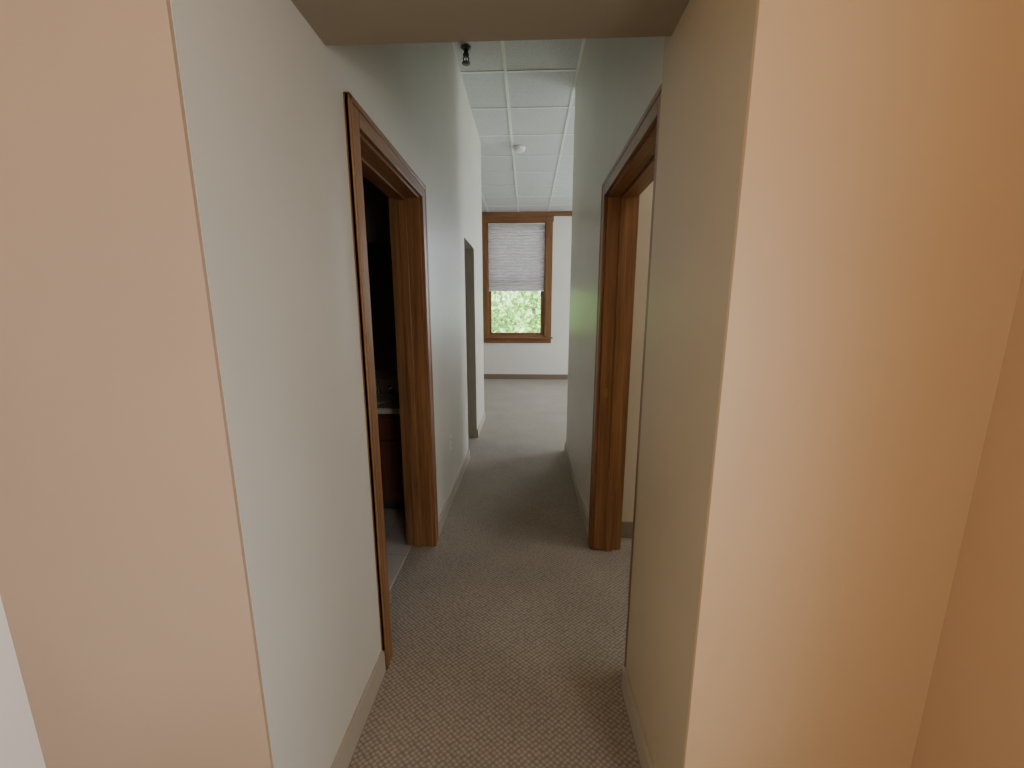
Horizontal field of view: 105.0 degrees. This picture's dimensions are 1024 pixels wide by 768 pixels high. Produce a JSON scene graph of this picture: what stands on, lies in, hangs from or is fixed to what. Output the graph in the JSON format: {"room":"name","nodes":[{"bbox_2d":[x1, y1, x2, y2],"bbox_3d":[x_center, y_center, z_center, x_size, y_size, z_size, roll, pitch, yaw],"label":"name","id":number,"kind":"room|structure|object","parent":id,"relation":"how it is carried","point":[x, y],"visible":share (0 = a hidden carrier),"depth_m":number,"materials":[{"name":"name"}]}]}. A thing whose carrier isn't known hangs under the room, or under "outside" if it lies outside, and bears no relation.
{"room":"hallway","nodes":[
{"label":"hallway","id":0,"kind":"room"},
{"bbox_2d":[0,596,45,767],"bbox_3d":[-1.244,-0.073,-1.127,0.120,3.450,3.712,0,10,2],"label":"wall","id":1,"kind":"structure","parent":0,"point":[20,747],"depth_m":0.88,"materials":[{"name":"paint"}]},
{"bbox_2d":[0,0,273,767],"bbox_3d":[-0.891,-0.417,0.749,0.674,3.450,0.128,0,10,2],"label":"wall","id":2,"kind":"structure","parent":0,"point":[125,595],"depth_m":0.77,"materials":[{"name":"beige paint"}]},
{"bbox_2d":[170,0,483,767],"bbox_3d":[-0.542,-0.809,2.885,0.150,3.450,4.480,0,10,2],"label":"wall","id":3,"kind":"structure","parent":0,"point":[263,93],"depth_m":1.05,"materials":[{"name":"paint"}]},
{"bbox_2d":[343,91,438,669],"bbox_3d":[-0.587,0.044,1.891,0.192,2.129,0.945,0,10,2],"label":"door frame","id":4,"kind":"structure","parent":3,"relation":"attached to","point":[370,154],"depth_m":2.12,"materials":[{"name":"brown wood"}]},
{"bbox_2d":[330,412,484,767],"bbox_3d":[-0.460,0.838,3.192,0.014,0.100,4.465,0,10,2],"label":"baseboard","id":5,"kind":"structure","parent":3,"relation":"attached to","point":[342,759],"depth_m":1.44,"materials":[{"name":"plastic"}]},
{"bbox_2d":[363,177,397,379],"bbox_3d":[-1.539,-0.861,3.170,1.865,3.450,0.120,0,10,2],"label":"wall","id":6,"kind":"structure","parent":0,"point":[376,203],"depth_m":3.02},
{"bbox_2d":[291,0,688,45],"bbox_3d":[-0.057,-1.539,0.768,0.975,1.250,0.460,0,10,2],"label":"ceiling soffit","id":7,"kind":"structure","parent":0,"point":[336,22],"depth_m":1.03,"materials":[{"name":"paint"}]},
{"bbox_2d":[348,379,640,767],"bbox_3d":[0.608,1.008,2.938,9.000,0.156,11.860,0,10,2],"label":"floor","id":8,"kind":"structure","parent":0,"point":[508,631],"depth_m":1.87,"materials":[{"name":"carpet"}]},
{"bbox_2d":[375,377,404,508],"bbox_3d":[-1.241,0.431,3.037,1.210,0.944,0.575,0,10,2],"label":"bathroom vanity","id":9,"kind":"object","parent":8,"relation":"on","point":[387,391],"visible":0.23,"depth_m":2.79,"materials":[{"name":"brown wood"}]},
{"bbox_2d":[452,39,581,211],"bbox_3d":[0.696,-2.898,4.487,8.440,0.080,7.400,0,10,2],"label":"ceiling","id":10,"kind":"structure","parent":0,"point":[526,89],"depth_m":4.11,"materials":[{"name":"tile"}]},
{"bbox_2d":[461,44,470,65],"bbox_3d":[-0.354,-2.533,3.029,0.080,0.112,0.080,0,10,2],"label":"sprinkler","id":11,"kind":"object","parent":10,"relation":"attached to","point":[465,47],"visible":1,"depth_m":3.02,"materials":[{"name":"metal"}]},
{"bbox_2d":[513,145,524,152],"bbox_3d":[0.090,-2.893,4.858,0.150,0.050,0.150,0,10,2],"label":"smoke detector","id":12,"kind":"object","parent":10,"relation":"attached to","point":[518,148],"visible":1,"depth_m":4.82,"materials":[{"name":"white plastic"}]},
{"bbox_2d":[460,39,585,211],"bbox_3d":[0.693,-2.841,4.416,8.200,0.007,7.240,0,10,2],"label":"trim","id":13,"kind":"structure","parent":10,"relation":"attached to","point":[505,71],"depth_m":4.06,"materials":[{"name":"white metal"}]},
{"bbox_2d":[483,211,571,373],"bbox_3d":[0.840,-1.815,8.363,8.200,3.450,0.160,0,10,2],"label":"wall","id":14,"kind":"structure","parent":0,"point":[499,358],"depth_m":8.47,"materials":[{"name":"white paint"}]},
{"bbox_2d":[482,212,553,342],"bbox_3d":[0.093,-2.196,8.280,1.550,2.650,0.225,0,10,2],"label":"window","id":15,"kind":"structure","parent":14,"relation":"in","point":[544,336],"depth_m":8.23,"materials":[{"name":"brown wood"}]},
{"bbox_2d":[488,223,544,290],"bbox_3d":[0.092,-2.623,8.179,1.166,1.352,0.050,0,10,2],"label":"window shade","id":16,"kind":"object","parent":15,"relation":"attached to","point":[516,251],"visible":1,"depth_m":8.18,"materials":[{"name":"fabric"}]},
{"bbox_2d":[484,374,567,378],"bbox_3d":[0.747,0.247,6.380,8.200,0.110,4.490,0,10,2],"label":"baseboard","id":17,"kind":"structure","parent":14,"relation":"attached to","point":[486,376],"depth_m":8.59,"materials":[{"name":"wood"}]},
{"bbox_2d":[554,211,571,215],"bbox_3d":[0.836,-3.446,7.967,8.200,0.083,0.030,0,10,2],"label":"crown molding","id":18,"kind":"structure","parent":14,"relation":"attached to","point":[568,213],"depth_m":7.95,"materials":[{"name":"brown wood"}]},
{"bbox_2d":[566,36,664,516],"bbox_3d":[0.595,-0.747,2.549,0.150,3.450,2.694,0,10,2],"label":"wall","id":19,"kind":"structure","parent":0,"point":[618,79],"depth_m":2.59,"materials":[{"name":"paint"}]},
{"bbox_2d":[565,441,588,536],"bbox_3d":[0.533,0.810,3.341,0.014,0.100,1.703,0,10,2],"label":"baseboard","id":20,"kind":"structure","parent":19,"relation":"attached to","point":[585,517],"depth_m":3.07,"materials":[{"name":"plastic"}]},
{"bbox_2d":[588,83,661,666],"bbox_3d":[0.561,0.057,1.832,0.192,2.124,0.985,0,10,2],"label":"door frame","id":21,"kind":"structure","parent":19,"relation":"attached to","point":[634,170],"depth_m":2.16,"materials":[{"name":"brown wood"}]},
{"bbox_2d":[622,182,652,521],"bbox_3d":[2.178,-0.696,2.267,3.035,3.450,0.120,0,10,2],"label":"wall","id":22,"kind":"structure","parent":0,"point":[645,202],"depth_m":2.35,"materials":[{"name":"paint"}]},
{"bbox_2d":[621,521,632,537],"bbox_3d":[2.185,0.959,2.502,3.015,0.110,0.014,0,10,2],"label":"baseboard","id":23,"kind":"structure","parent":22,"relation":"attached to","point":[626,530],"depth_m":2.55,"materials":[{"name":"brown wood"}]},
{"bbox_2d":[626,0,756,767],"bbox_3d":[0.519,-0.458,0.972,0.175,3.450,0.516,0,10,2],"label":"wall","id":24,"kind":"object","parent":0,"point":[707,57],"depth_m":0.99,"materials":[{"name":"beige paint"}]},
{"bbox_2d":[621,667,653,767],"bbox_3d":[0.686,1.193,1.256,0.539,0.100,0.540,0,10,2],"label":"baseboard","id":25,"kind":"structure","parent":24,"relation":"attached to","point":[641,744],"depth_m":1.34,"materials":[{"name":"plastic"}]},
{"bbox_2d":[683,0,1023,767],"bbox_3d":[0.753,-0.419,0.758,0.660,3.450,0.120,0,10,2],"label":"wall","id":26,"kind":"structure","parent":0,"point":[877,266],"depth_m":0.77,"materials":[{"name":"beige paint"}]},
{"bbox_2d":[911,269,1023,767],"bbox_3d":[0.938,-0.064,-1.174,0.135,3.450,3.790,0,10,2],"label":"wall","id":27,"kind":"structure","parent":0,"point":[973,715],"depth_m":0.78,"materials":[{"name":"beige paint"}]},
{"label":"outside","id":28,"kind":"structure","parent":0,"visible":0},
{"bbox_3d":[1.067,-0.238,27.335,50.000,0.100,36.100,0,10,2],"label":"ground","id":29,"kind":"structure","parent":28,"visible":0},
{"bbox_2d":[491,291,527,331],"bbox_3d":[-1.619,-0.910,14.645,4.733,5.825,4.724,0,10,2],"label":"leafy tree","id":30,"kind":"object","parent":29,"relation":"on","point":[514,322],"visible":0.1,"depth_m":13.91,"materials":[{"name":"green plant"}]},
{"bbox_2d":[492,291,540,331],"bbox_3d":[0.509,-2.542,21.945,7.091,6.399,7.033,0,10,2],"label":"leafy tree","id":31,"kind":"object","parent":29,"relation":"on","point":[508,293],"visible":0.06,"depth_m":20.46,"materials":[{"name":"green plant"}]},
{"bbox_2d":[505,291,540,332],"bbox_3d":[2.270,-1.789,16.849,5.323,6.759,5.346,0,10,2],"label":"leafy tree","id":32,"kind":"object","parent":29,"relation":"on","point":[534,296],"visible":0.06,"depth_m":16.04,"materials":[{"name":"green plant"}]}
]}

